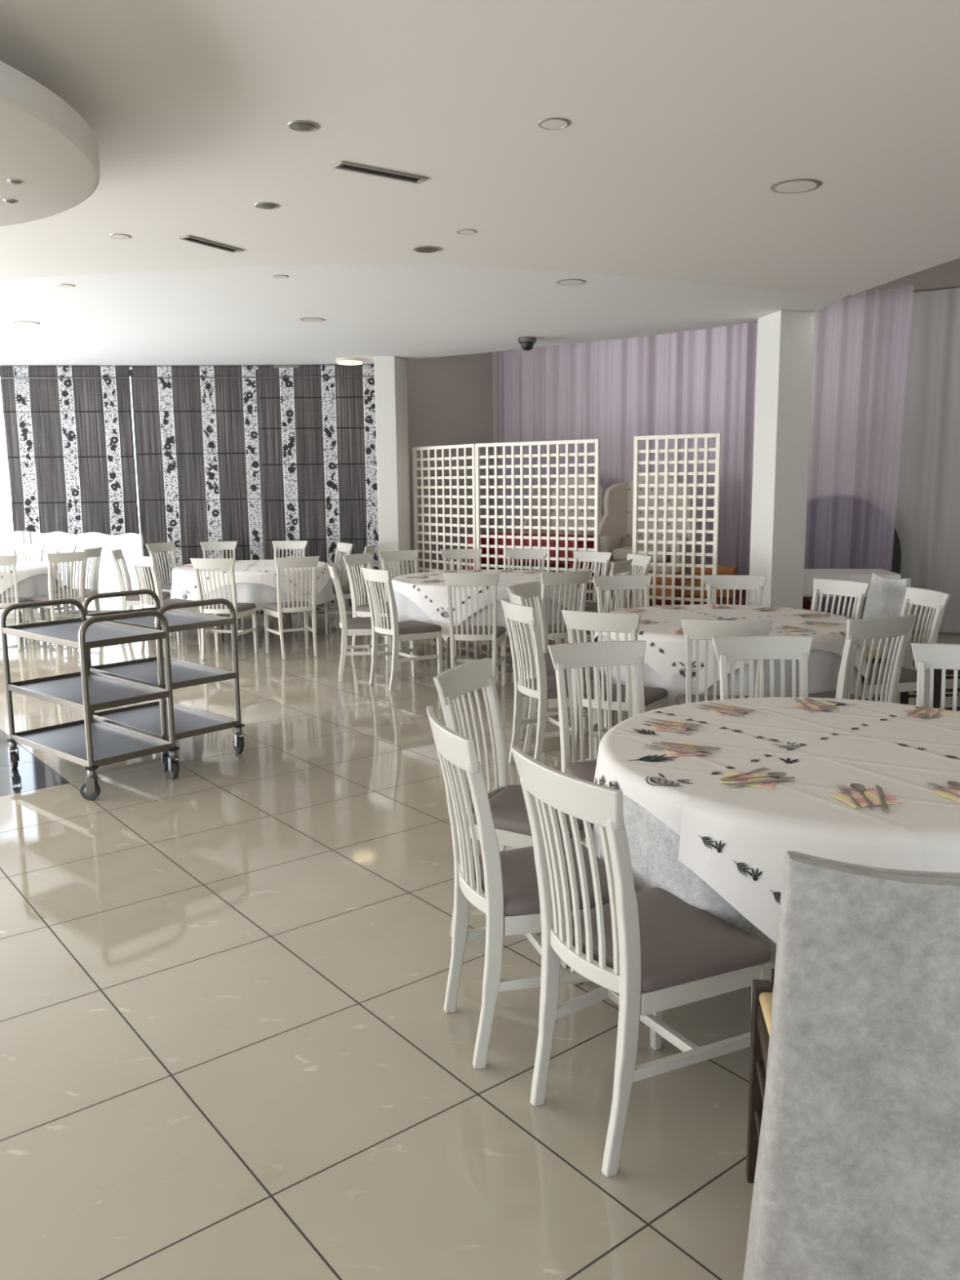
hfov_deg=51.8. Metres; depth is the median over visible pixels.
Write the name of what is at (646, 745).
knife
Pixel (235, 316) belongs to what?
ceiling
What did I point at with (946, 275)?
ceiling
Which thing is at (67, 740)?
shelf
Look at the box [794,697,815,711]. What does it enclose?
knife
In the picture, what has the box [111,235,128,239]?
diffuser
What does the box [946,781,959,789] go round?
spoon
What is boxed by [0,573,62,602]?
cloth
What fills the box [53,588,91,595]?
seat cushion
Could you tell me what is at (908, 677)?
seat cushion
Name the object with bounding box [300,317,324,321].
recessed light
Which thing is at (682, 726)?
spoon
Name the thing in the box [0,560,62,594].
tablecloth
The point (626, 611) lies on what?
napkin
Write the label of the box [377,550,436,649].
dining chair
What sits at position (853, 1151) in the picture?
covered chair
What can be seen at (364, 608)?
seat cushion
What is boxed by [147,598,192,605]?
seat cushion
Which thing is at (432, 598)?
print
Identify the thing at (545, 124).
diffuser
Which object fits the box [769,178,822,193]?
recessed light
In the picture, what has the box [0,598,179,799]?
trolley
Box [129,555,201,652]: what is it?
dining chair
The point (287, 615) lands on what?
round table
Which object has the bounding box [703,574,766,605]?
dining chair
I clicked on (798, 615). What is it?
spoon
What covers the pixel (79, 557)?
dining chair
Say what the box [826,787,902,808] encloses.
napkin
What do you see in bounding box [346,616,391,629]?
seat cushion
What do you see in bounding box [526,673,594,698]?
seat cushion
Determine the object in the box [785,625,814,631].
knife
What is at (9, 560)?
dining chair
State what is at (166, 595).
seat cushion
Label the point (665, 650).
tablecloth
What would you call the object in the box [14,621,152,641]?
shelf
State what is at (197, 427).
blind
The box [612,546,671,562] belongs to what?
seat cushion
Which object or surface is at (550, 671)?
seat cushion
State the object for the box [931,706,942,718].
fork
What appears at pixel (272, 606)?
seat cushion
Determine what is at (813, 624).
napkin
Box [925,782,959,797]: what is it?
fork
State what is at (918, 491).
curtain
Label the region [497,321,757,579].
curtain
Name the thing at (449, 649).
round table
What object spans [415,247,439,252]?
grille
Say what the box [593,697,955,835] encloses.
tablecloth
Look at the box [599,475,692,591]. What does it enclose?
wingback armchair
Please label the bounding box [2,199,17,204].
spotlight
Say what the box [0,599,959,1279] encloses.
floor
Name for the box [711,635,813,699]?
dining chair
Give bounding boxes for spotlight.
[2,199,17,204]
[6,179,22,184]
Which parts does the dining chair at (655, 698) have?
post, leg, crest rail, rail, post, rail, leg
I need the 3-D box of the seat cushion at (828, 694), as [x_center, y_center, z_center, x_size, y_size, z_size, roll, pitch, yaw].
[1.818,0.327,5.068,0.436,0.058,0.390,-4,10,-23]
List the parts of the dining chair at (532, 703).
crest rail, post, post, leg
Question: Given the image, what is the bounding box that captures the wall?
[406,351,493,573]
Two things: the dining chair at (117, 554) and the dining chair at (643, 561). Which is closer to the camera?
the dining chair at (643, 561)
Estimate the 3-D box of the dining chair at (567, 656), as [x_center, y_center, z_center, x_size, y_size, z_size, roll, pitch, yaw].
[0.540,0.516,3.908,0.436,0.952,0.523,-3,9,-14]
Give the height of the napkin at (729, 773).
0.004 m
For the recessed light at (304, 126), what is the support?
in the ceiling at (684, 116)
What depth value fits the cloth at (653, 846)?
2.73 m
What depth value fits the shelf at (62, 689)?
5.50 m
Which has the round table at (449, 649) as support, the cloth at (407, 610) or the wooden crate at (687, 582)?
the cloth at (407, 610)
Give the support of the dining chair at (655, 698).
on the floor
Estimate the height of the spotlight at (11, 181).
0.010 m
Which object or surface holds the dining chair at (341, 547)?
on the floor
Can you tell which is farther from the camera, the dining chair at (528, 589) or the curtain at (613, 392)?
the curtain at (613, 392)
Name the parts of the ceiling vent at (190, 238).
blade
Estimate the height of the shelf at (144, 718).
0.004 m
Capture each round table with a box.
[13,609,22,622]
[217,612,291,642]
[448,635,450,667]
[771,968,774,987]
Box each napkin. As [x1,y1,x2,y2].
[618,608,641,612]
[648,719,693,731]
[658,605,680,608]
[660,742,708,756]
[669,630,684,634]
[702,704,748,715]
[706,604,733,608]
[718,770,779,788]
[755,608,781,610]
[782,626,805,631]
[790,699,837,710]
[801,614,827,617]
[810,622,835,626]
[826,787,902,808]
[901,708,955,716]
[929,786,959,802]
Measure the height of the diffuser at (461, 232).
0.003 m
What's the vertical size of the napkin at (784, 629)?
0.004 m
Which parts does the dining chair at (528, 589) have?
crest rail, post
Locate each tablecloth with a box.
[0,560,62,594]
[172,559,330,601]
[391,569,578,641]
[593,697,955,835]
[594,604,869,694]
[678,711,959,944]
[803,568,901,596]
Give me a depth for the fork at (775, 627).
5.55 m
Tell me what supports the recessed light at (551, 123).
in the ceiling at (684, 116)
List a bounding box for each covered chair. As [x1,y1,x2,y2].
[742,850,959,1279]
[862,572,911,700]
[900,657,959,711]
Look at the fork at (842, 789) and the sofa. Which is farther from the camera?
the sofa
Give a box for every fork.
[648,718,701,726]
[660,741,720,749]
[708,702,755,711]
[719,767,769,780]
[774,626,804,631]
[800,622,835,625]
[805,697,839,708]
[836,784,862,808]
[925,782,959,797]
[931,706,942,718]
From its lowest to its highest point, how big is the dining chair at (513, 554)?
0.952 m
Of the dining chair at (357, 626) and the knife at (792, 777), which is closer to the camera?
the knife at (792, 777)
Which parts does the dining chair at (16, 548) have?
crest rail, post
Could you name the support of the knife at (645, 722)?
on the tablecloth at (775, 735)
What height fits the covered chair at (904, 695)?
0.974 m
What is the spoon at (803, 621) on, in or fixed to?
on the tablecloth at (665, 650)
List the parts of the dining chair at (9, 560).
rail, crest rail, post, leg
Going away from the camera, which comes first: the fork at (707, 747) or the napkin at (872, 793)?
the napkin at (872, 793)
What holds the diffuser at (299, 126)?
attached to the recessed light at (304, 126)
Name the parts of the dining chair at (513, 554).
post, crest rail, post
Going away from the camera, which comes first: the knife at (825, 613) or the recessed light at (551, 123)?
the recessed light at (551, 123)
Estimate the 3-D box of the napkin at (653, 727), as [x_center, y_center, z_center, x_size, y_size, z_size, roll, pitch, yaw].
[0.658,0.295,3.399,0.120,0.004,0.145,3,10,23]
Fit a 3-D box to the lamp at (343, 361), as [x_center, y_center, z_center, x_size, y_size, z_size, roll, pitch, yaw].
[-1.500,-3.210,11.386,0.330,0.052,0.330,-1,9,0]
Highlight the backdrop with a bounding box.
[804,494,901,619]
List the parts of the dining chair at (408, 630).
post, crest rail, rail, rail, post, leg, rail, leg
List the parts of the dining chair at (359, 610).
post, crest rail, rail, post, leg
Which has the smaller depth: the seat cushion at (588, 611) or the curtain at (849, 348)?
the seat cushion at (588, 611)
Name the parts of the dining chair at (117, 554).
crest rail, post, post, rail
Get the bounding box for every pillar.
[373,355,410,602]
[748,310,814,608]
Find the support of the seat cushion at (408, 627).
on the dining chair at (408, 630)
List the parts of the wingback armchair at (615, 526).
arm, backrest, arm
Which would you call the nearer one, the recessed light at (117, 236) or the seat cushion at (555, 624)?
the recessed light at (117, 236)
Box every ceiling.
[0,0,959,294]
[0,60,99,226]
[0,265,848,369]
[838,257,959,300]
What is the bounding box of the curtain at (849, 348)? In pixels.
[492,287,959,633]
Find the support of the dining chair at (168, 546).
on the floor
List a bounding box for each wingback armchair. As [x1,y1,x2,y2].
[523,476,605,535]
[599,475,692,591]
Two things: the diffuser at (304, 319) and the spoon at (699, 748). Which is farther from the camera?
the diffuser at (304, 319)
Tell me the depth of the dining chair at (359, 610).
9.27 m
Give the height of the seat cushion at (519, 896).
0.058 m
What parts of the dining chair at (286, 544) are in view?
post, crest rail, leg, post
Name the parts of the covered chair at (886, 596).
seat, rail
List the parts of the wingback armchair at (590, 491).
arm, backrest, arm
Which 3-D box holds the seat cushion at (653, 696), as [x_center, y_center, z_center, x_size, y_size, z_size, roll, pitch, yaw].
[0.751,0.293,5.343,0.436,0.058,0.390,4,10,28]
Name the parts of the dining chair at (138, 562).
post, crest rail, rail, post, leg, rail, leg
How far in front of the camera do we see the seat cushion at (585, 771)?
3.88 m
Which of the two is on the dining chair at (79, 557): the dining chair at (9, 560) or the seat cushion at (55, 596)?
the seat cushion at (55, 596)
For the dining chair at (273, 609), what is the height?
0.952 m
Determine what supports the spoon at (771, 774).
on the napkin at (729, 773)
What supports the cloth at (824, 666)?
on the round table
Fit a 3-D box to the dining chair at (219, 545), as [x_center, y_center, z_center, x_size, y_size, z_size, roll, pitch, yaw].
[-3.016,-0.658,11.537,0.436,0.952,0.523,-3,9,-18]
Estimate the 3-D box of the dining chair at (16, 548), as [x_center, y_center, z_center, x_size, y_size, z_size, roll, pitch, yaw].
[-5.318,-0.619,11.429,0.437,0.952,0.523,1,9,8]
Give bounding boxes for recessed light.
[13,320,39,324]
[58,284,75,287]
[109,233,131,239]
[254,202,279,209]
[272,275,288,278]
[287,120,319,132]
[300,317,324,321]
[456,229,476,234]
[537,117,570,129]
[555,279,586,285]
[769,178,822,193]
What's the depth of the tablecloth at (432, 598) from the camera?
8.23 m
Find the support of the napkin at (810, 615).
on the tablecloth at (665, 650)
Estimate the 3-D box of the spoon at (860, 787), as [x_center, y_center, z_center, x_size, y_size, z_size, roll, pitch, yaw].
[1.011,0.409,2.601,0.038,0.005,0.198,1,9,8]
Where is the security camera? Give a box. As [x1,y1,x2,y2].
[518,336,536,351]
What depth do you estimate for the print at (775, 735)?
3.24 m
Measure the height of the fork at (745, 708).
0.002 m
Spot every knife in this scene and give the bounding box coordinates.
[404,577,428,577]
[642,720,693,733]
[644,744,711,755]
[695,704,744,715]
[726,776,794,786]
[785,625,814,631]
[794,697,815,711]
[796,613,826,614]
[805,620,843,624]
[875,784,888,811]
[906,704,928,715]
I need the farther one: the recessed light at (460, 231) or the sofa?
the sofa
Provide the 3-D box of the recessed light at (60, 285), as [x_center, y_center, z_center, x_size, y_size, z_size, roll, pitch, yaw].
[-2.958,-2.538,7.076,0.110,0.004,0.110,-1,9,0]
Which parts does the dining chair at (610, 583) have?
post, leg, crest rail, post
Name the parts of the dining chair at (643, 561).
crest rail, post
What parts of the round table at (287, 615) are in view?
leg, leg, leg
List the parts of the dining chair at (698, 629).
post, crest rail, post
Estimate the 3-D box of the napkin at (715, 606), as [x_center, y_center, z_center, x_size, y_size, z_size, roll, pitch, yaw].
[1.608,-0.224,6.609,0.145,0.004,0.120,-2,9,-10]
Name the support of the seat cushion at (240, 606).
on the dining chair at (242, 609)
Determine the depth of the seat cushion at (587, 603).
9.16 m
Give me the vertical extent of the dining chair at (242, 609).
0.952 m
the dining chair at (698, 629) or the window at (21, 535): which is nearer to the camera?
the dining chair at (698, 629)
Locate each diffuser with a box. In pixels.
[4,200,16,204]
[8,180,21,184]
[15,321,37,324]
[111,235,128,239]
[257,203,276,208]
[274,275,287,278]
[291,122,315,131]
[302,318,322,321]
[457,230,474,234]
[541,120,567,128]
[559,280,583,284]
[774,181,816,192]
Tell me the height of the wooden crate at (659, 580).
0.255 m
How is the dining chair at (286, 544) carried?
on the floor
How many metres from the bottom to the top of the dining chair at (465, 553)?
0.952 m
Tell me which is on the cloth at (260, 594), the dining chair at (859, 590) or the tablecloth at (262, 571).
the tablecloth at (262, 571)
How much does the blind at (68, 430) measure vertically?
1.998 m
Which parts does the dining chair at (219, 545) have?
post, crest rail, post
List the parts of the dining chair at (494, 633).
post, leg, crest rail, rail, post, rail, leg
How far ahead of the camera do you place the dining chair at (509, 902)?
2.72 m
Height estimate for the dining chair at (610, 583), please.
0.952 m
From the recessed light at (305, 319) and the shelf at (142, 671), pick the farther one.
the recessed light at (305, 319)
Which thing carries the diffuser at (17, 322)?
attached to the recessed light at (22, 322)
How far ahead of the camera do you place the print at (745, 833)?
2.51 m
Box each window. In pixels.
[0,530,29,619]
[24,369,145,618]
[222,368,266,614]
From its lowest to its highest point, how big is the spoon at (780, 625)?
0.005 m
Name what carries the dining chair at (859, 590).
on the floor
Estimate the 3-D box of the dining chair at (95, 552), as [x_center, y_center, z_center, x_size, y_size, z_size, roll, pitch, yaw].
[-4.413,-0.529,10.809,0.523,0.952,0.436,0,9,4]
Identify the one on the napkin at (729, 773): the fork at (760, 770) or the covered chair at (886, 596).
the fork at (760, 770)
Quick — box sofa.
[466,532,594,590]
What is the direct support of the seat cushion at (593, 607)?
on the dining chair at (643, 561)
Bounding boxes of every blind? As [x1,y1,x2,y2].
[0,365,139,535]
[132,365,264,613]
[257,364,380,613]
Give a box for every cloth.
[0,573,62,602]
[170,577,334,610]
[393,591,577,634]
[592,783,777,968]
[597,635,862,706]
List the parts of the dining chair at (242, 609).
post, crest rail, rail, leg, post, rail, leg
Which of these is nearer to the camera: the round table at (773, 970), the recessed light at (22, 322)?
the round table at (773, 970)
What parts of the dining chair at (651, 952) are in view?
post, crest rail, rail, post, leg, rail, leg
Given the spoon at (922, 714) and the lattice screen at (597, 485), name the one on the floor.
the lattice screen at (597, 485)
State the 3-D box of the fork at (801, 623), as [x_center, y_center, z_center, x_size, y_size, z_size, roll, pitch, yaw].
[1.962,-0.093,5.734,0.193,0.002,0.023,3,10,23]
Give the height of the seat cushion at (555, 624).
0.058 m
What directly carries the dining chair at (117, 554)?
on the floor
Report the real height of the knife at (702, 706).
0.003 m
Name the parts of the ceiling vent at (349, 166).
blade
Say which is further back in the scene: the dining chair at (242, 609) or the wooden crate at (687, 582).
the wooden crate at (687, 582)
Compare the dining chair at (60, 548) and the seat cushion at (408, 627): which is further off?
the dining chair at (60, 548)
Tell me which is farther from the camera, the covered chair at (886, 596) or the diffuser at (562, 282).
the diffuser at (562, 282)
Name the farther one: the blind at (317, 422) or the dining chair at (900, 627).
the blind at (317, 422)
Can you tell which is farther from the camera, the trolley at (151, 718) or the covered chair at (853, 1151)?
the trolley at (151, 718)
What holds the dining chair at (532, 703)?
on the floor
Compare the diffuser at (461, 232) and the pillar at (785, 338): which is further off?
the pillar at (785, 338)
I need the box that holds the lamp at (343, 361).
[335,357,364,364]
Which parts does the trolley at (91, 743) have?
frame, frame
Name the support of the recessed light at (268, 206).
in the ceiling at (684, 116)
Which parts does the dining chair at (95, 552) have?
leg, post, rail, crest rail, post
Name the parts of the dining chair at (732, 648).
post, crest rail, post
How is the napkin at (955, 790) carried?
on the tablecloth at (736, 839)
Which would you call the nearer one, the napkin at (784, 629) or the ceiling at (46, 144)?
the ceiling at (46, 144)
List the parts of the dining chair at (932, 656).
post, crest rail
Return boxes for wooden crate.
[648,570,681,596]
[684,577,737,597]
[694,565,737,579]
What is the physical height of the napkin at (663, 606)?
0.004 m
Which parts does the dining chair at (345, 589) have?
leg, leg, rail, post, crest rail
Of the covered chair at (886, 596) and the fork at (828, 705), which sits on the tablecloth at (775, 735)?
the fork at (828, 705)
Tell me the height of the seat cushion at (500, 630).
0.058 m
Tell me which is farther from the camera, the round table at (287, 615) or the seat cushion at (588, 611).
the round table at (287, 615)
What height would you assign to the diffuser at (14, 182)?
0.008 m
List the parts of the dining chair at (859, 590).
post, crest rail, post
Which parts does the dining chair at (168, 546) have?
post, crest rail, rail, post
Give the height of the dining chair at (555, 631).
0.952 m
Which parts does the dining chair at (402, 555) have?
post, crest rail, leg, post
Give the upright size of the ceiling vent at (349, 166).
0.008 m
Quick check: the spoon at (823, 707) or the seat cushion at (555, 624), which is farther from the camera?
the seat cushion at (555, 624)
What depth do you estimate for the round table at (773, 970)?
2.89 m
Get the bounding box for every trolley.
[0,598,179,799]
[82,589,244,770]
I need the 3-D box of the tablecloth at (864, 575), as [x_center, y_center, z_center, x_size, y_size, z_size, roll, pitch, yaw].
[3.415,-0.563,9.635,1.184,0.211,0.683,0,9,6]
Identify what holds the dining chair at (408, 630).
on the floor
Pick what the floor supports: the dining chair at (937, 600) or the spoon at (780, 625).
the dining chair at (937, 600)
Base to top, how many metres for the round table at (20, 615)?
0.758 m
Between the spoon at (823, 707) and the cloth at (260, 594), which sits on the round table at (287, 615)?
the cloth at (260, 594)
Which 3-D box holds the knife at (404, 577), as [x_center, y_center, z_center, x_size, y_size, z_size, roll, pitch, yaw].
[-0.567,-0.558,8.819,0.218,0.003,0.015,0,9,4]
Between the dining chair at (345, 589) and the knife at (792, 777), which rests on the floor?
the dining chair at (345, 589)
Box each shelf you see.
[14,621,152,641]
[17,674,160,704]
[18,722,166,760]
[97,659,226,684]
[98,703,231,735]
[116,610,219,626]
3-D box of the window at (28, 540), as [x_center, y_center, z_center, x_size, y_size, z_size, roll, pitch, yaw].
[-4.861,-1.771,12.120,1.429,3.000,0.070,-2,9,-6]
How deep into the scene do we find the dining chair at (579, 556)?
9.38 m
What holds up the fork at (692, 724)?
on the tablecloth at (775, 735)
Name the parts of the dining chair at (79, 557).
leg, post, leg, crest rail, rail, post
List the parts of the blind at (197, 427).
rod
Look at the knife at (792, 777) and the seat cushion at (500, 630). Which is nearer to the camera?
the knife at (792, 777)
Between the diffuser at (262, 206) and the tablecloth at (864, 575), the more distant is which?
the tablecloth at (864, 575)
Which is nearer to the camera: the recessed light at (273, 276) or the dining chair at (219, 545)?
the recessed light at (273, 276)
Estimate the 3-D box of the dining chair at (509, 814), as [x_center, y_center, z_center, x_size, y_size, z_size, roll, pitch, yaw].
[0.146,0.582,3.514,0.523,0.952,0.436,4,10,26]
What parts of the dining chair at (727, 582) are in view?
post, crest rail, post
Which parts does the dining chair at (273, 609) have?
leg, rail, post, crest rail, rail, leg, post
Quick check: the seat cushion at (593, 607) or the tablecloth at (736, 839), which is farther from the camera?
the seat cushion at (593, 607)
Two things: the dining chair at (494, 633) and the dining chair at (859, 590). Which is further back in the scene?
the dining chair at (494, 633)
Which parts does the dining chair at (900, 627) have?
post, crest rail, post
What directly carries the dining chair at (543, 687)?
on the floor
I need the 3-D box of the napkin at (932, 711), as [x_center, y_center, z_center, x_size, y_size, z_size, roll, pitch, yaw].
[1.613,0.261,3.557,0.145,0.004,0.120,0,9,2]
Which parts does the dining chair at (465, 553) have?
post, crest rail, post, leg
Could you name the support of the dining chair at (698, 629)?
on the floor
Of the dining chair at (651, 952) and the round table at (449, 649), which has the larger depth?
the round table at (449, 649)
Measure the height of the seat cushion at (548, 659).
0.058 m
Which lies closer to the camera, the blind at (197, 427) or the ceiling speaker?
the ceiling speaker
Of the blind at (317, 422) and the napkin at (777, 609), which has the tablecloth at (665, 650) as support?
the napkin at (777, 609)
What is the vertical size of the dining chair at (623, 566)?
0.952 m
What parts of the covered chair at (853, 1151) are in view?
leg, rail, seat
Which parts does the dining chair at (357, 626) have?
crest rail, post, post, rail, leg, leg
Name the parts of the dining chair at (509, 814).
post, crest rail, rail, post, rail, leg, rail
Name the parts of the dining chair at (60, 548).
leg, post, crest rail, post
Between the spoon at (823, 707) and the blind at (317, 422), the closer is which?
the spoon at (823, 707)
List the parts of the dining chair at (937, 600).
leg, rail, post, rail, crest rail, post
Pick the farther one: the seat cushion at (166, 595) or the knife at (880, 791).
the seat cushion at (166, 595)
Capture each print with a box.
[391,569,575,617]
[594,700,918,790]
[697,742,957,905]
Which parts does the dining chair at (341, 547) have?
leg, leg, post, crest rail, post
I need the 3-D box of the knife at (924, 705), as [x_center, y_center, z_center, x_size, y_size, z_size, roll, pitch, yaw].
[1.583,0.253,3.580,0.015,0.003,0.218,8,12,42]
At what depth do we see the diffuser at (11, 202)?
3.90 m
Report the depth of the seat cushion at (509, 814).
3.36 m
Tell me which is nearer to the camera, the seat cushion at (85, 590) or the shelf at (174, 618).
the shelf at (174, 618)
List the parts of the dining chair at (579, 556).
post, crest rail, post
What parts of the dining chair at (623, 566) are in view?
post, crest rail, post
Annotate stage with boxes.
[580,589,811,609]
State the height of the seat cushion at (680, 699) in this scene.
0.058 m
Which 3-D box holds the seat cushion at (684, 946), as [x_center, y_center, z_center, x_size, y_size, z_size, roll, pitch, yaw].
[0.445,0.746,2.501,0.390,0.058,0.436,-6,10,-30]
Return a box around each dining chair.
[0,543,45,621]
[0,555,30,650]
[22,543,76,621]
[27,551,87,646]
[45,546,102,619]
[111,549,172,636]
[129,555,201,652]
[146,542,177,594]
[190,558,257,660]
[200,541,243,626]
[263,540,307,626]
[263,555,319,659]
[300,542,353,632]
[324,543,376,634]
[328,563,392,682]
[342,552,411,660]
[360,567,442,690]
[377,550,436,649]
[426,706,635,1069]
[433,657,593,968]
[440,548,491,649]
[442,572,506,686]
[500,599,608,763]
[505,549,547,644]
[506,581,602,719]
[510,589,602,753]
[511,746,772,1177]
[540,569,591,644]
[547,551,612,652]
[547,640,646,848]
[561,609,667,759]
[564,558,632,644]
[584,553,652,635]
[592,575,651,724]
[675,618,773,705]
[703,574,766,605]
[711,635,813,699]
[784,614,916,702]
[810,577,870,619]
[862,586,951,706]
[911,643,959,711]
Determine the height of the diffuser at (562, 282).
0.003 m
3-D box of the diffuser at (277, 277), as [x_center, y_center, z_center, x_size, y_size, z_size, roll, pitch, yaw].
[-1.381,-2.516,6.843,0.089,0.003,0.089,-1,9,0]
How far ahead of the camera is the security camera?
9.80 m
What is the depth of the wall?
12.75 m
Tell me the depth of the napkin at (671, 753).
3.09 m
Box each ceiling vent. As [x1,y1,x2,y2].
[177,235,244,253]
[332,160,427,183]
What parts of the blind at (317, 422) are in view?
head rail, rod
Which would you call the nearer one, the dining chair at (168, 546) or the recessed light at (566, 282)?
the recessed light at (566, 282)
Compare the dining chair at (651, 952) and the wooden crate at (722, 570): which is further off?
the wooden crate at (722, 570)
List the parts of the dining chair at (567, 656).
post, rail, crest rail, post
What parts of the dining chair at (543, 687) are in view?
post, crest rail, rail, post, rail, leg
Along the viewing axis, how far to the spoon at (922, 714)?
3.51 m
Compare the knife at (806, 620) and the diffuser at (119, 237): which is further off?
the knife at (806, 620)
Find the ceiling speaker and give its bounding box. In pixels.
[413,245,441,253]
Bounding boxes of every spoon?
[645,720,697,728]
[651,742,711,751]
[699,703,747,711]
[721,772,786,781]
[780,625,806,631]
[798,614,830,616]
[803,621,838,624]
[803,697,831,709]
[849,782,875,808]
[918,706,931,716]
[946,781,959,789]
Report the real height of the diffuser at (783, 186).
0.003 m
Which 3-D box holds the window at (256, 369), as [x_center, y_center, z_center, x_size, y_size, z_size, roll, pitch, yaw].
[-3.394,-1.802,12.229,1.491,3.000,0.070,-1,9,-2]
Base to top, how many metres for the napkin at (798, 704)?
0.004 m
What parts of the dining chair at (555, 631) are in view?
post, leg, rail, crest rail, post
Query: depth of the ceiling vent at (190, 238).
5.56 m
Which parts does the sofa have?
arm, seat, backrest, arm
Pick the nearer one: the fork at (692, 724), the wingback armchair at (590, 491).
the fork at (692, 724)
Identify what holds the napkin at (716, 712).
on the tablecloth at (775, 735)
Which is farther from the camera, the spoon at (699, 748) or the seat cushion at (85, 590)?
the seat cushion at (85, 590)
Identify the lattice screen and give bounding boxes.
[412,444,476,573]
[475,439,599,636]
[631,433,721,607]
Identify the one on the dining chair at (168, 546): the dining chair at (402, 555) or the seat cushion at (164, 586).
the seat cushion at (164, 586)
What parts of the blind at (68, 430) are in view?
rod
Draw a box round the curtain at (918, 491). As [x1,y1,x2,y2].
[876,288,959,632]
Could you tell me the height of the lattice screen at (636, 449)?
2.035 m
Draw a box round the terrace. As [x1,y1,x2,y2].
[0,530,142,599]
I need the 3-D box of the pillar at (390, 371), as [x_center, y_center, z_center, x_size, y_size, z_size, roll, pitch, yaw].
[-1.010,-1.752,11.668,0.343,3.030,0.600,-1,9,0]
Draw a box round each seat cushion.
[0,597,27,603]
[27,593,77,601]
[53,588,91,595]
[125,591,169,600]
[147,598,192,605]
[160,582,172,589]
[204,602,256,612]
[263,600,311,611]
[332,586,365,594]
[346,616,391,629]
[355,601,390,613]
[380,620,441,634]
[453,626,506,638]
[471,784,583,840]
[472,840,635,915]
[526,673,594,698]
[543,652,552,662]
[545,662,600,680]
[548,623,575,633]
[564,760,596,782]
[564,887,771,991]
[578,600,597,609]
[583,682,667,706]
[584,604,631,611]
[584,609,598,612]
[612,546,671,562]
[675,693,747,705]
[784,690,874,701]
[862,663,916,684]
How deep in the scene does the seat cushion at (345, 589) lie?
10.65 m
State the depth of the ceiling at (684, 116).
3.85 m
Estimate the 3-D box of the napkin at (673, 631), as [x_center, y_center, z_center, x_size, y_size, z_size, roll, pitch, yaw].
[1.140,-0.046,5.512,0.145,0.004,0.120,-3,9,-15]
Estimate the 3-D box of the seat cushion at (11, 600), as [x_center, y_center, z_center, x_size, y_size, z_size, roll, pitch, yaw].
[-4.815,-0.384,9.956,0.436,0.058,0.390,-3,9,-18]
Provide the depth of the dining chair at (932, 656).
3.93 m
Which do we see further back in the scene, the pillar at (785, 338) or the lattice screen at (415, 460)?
the lattice screen at (415, 460)

